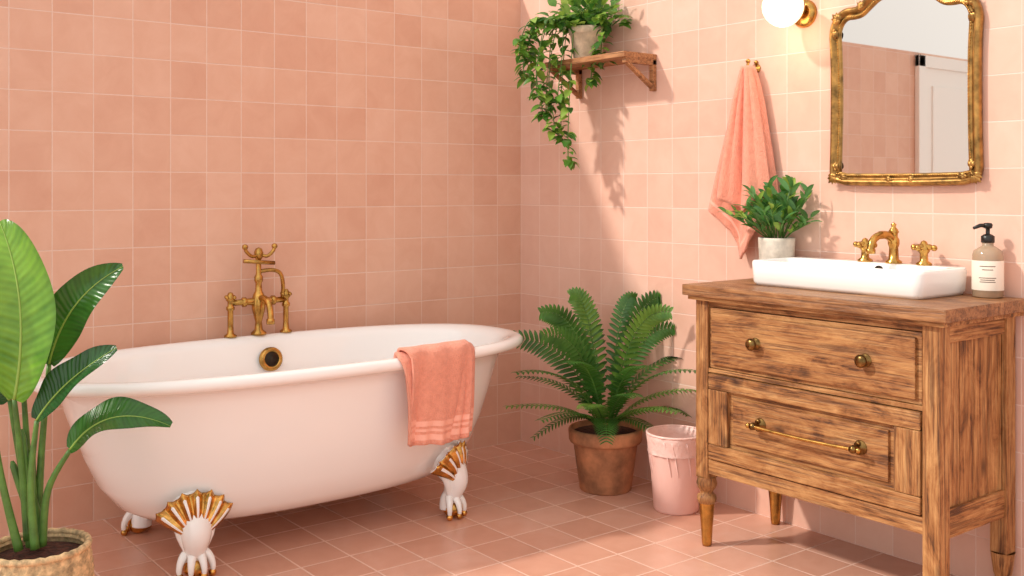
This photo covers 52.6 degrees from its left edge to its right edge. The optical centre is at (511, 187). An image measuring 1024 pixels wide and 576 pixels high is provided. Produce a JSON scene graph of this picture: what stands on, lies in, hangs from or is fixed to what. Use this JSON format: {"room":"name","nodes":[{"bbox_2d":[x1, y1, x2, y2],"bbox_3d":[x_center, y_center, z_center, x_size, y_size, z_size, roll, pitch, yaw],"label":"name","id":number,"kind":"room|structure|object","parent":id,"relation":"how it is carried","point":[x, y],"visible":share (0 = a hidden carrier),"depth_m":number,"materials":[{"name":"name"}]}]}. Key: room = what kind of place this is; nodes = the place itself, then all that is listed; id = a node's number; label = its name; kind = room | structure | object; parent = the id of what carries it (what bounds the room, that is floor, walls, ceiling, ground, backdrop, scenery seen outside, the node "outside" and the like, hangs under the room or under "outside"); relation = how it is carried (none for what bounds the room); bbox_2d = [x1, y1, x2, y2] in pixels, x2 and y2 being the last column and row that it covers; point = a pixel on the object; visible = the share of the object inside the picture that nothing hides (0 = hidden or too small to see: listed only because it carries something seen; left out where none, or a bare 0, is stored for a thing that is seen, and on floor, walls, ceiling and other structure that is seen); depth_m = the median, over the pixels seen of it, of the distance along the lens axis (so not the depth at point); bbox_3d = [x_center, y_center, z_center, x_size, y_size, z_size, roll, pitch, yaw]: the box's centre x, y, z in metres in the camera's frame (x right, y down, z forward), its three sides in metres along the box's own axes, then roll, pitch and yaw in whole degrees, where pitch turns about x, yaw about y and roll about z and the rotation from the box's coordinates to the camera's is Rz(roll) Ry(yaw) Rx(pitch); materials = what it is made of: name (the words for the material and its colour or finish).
{"room":"bathroom","nodes":[
{"label":"bathroom","id":0,"kind":"room"},
{"bbox_2d":[0,0,520,537],"bbox_3d":[-1.686,0.140,3.667,4.520,2.120,0.120,0,0,-38],"label":"wall","id":1,"kind":"structure","parent":0,"point":[376,143],"depth_m":4.12,"materials":[{"name":"tile"}]},
{"bbox_2d":[61,440,955,575],"bbox_3d":[-0.278,1.250,1.849,4.520,0.100,4.720,0,0,-38],"label":"floor","id":2,"kind":"structure","parent":0,"point":[529,514],"depth_m":3.57,"materials":[{"name":"tile"}]},
{"bbox_2d":[0,219,172,575],"bbox_3d":[-1.223,0.642,2.757,0.624,1.117,0.280,0,0,-11],"label":"potted plant","id":3,"kind":"object","parent":2,"relation":"on","point":[39,327],"visible":1,"depth_m":2.73,"materials":[{"name":"green plant"}]},
{"bbox_2d":[33,323,522,575],"bbox_3d":[-0.757,0.886,3.701,1.839,0.630,0.864,0,0,-38],"label":"clawfoot bathtub","id":4,"kind":"object","parent":2,"relation":"on","point":[274,422],"visible":0.98,"depth_m":3.34,"materials":[{"name":"white ceramic"}]},
{"bbox_2d":[224,243,291,337],"bbox_3d":[-0.962,0.394,4.006,0.281,0.355,0.146,0,0,-38],"label":"tub faucet","id":5,"kind":"object","parent":4,"relation":"on","point":[259,301],"visible":1,"depth_m":4.02,"materials":[{"name":"gold metal"}]},
{"bbox_2d":[393,339,474,446],"bbox_3d":[-0.260,0.706,3.590,0.348,0.341,0.150,0,0,-44],"label":"towel","id":6,"kind":"object","parent":4,"relation":"on","point":[439,377],"visible":0.98,"depth_m":3.52,"materials":[{"name":"pink fabric"}]},
{"bbox_2d":[506,286,695,495],"bbox_3d":[0.344,0.797,4.025,0.784,0.807,0.556,0,0,25],"label":"potted fern","id":7,"kind":"object","parent":2,"relation":"on","point":[605,445],"visible":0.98,"depth_m":4.08,"materials":[{"name":"plant"}]},
{"bbox_2d":[646,424,699,515],"bbox_3d":[0.614,1.054,3.874,0.227,0.291,0.227,0,0,-38],"label":"waste bin","id":8,"kind":"object","parent":2,"relation":"on","point":[671,449],"visible":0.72,"depth_m":3.79,"materials":[{"name":"pink"}]},
{"bbox_2d":[682,278,1023,575],"bbox_3d":[1.036,0.761,3.254,0.470,0.877,0.943,0,0,-38],"label":"wooden vanity","id":9,"kind":"object","parent":2,"relation":"on","point":[896,412],"visible":1,"depth_m":3.02,"materials":[{"name":"brown wood"}]},
{"bbox_2d":[718,175,821,258],"bbox_3d":[0.877,0.138,3.637,0.251,0.369,0.404,0,0,-38],"label":"potted plant","id":10,"kind":"object","parent":9,"relation":"on","point":[775,207],"visible":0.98,"depth_m":3.60,"materials":[{"name":"plant"}]},
{"bbox_2d":[752,257,966,298],"bbox_3d":[1.091,0.281,3.302,0.280,0.082,0.622,0,0,-38],"label":"vessel sink","id":11,"kind":"object","parent":9,"relation":"in","point":[875,278],"visible":1,"depth_m":3.17,"materials":[{"name":"white ceramic"}]},
{"bbox_2d":[853,222,936,265],"bbox_3d":[1.215,0.174,3.298,0.209,0.132,0.219,0,0,6],"label":"sink faucet","id":12,"kind":"object","parent":11,"relation":"on","point":[867,247],"visible":1,"depth_m":3.27,"materials":[{"name":"gold metal"}]},
{"bbox_2d":[972,223,1003,297],"bbox_3d":[1.408,0.212,3.066,0.088,0.220,0.088,0,0,-38],"label":"soap dispenser","id":13,"kind":"object","parent":9,"relation":"on","point":[987,259],"visible":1,"depth_m":3.03,"materials":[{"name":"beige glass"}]},
{"bbox_2d":[521,0,1023,575],"bbox_3d":[1.498,-0.300,3.148,0.120,3.000,4.600,0,0,-38],"label":"wall","id":14,"kind":"structure","parent":0,"point":[633,215],"depth_m":4.06,"materials":[{"name":"tile"}]},
{"bbox_2d":[545,51,656,98],"bbox_3d":[0.366,-0.470,4.361,0.184,0.150,0.495,0,0,-38],"label":"wall shelf","id":15,"kind":"object","parent":14,"relation":"attached to","point":[628,58],"visible":0.91,"depth_m":4.22,"materials":[{"name":"brown wood"}]},
{"bbox_2d":[510,0,631,169],"bbox_3d":[0.244,-0.465,4.346,0.384,0.783,0.502,0,0,-38],"label":"trailing potted plant","id":16,"kind":"object","parent":15,"relation":"on","point":[588,29],"visible":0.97,"depth_m":4.37,"materials":[{"name":"plant"}]},
{"bbox_2d":[708,59,778,258],"bbox_3d":[0.849,-0.105,3.805,0.109,0.736,0.291,0,0,-38],"label":"hanging towel","id":17,"kind":"object","parent":14,"relation":"hanging from","point":[746,157],"visible":0.95,"depth_m":3.78,"materials":[{"name":"pink fabric"}]},
{"bbox_2d":[762,0,816,27],"bbox_3d":[0.955,-0.626,3.590,0.195,0.142,0.142,0,0,-38],"label":"wall sconce","id":18,"kind":"object","parent":14,"relation":"attached to","point":[779,13],"visible":1,"depth_m":3.54,"materials":[{"name":"white glass"}]},
{"bbox_2d":[828,0,983,185],"bbox_3d":[1.252,-0.350,3.333,0.035,0.691,0.548,0,0,-38],"label":"wall mirror","id":19,"kind":"object","parent":14,"relation":"attached to","point":[907,75],"visible":1,"depth_m":3.32,"materials":[{"name":"gold metal"}]}
]}

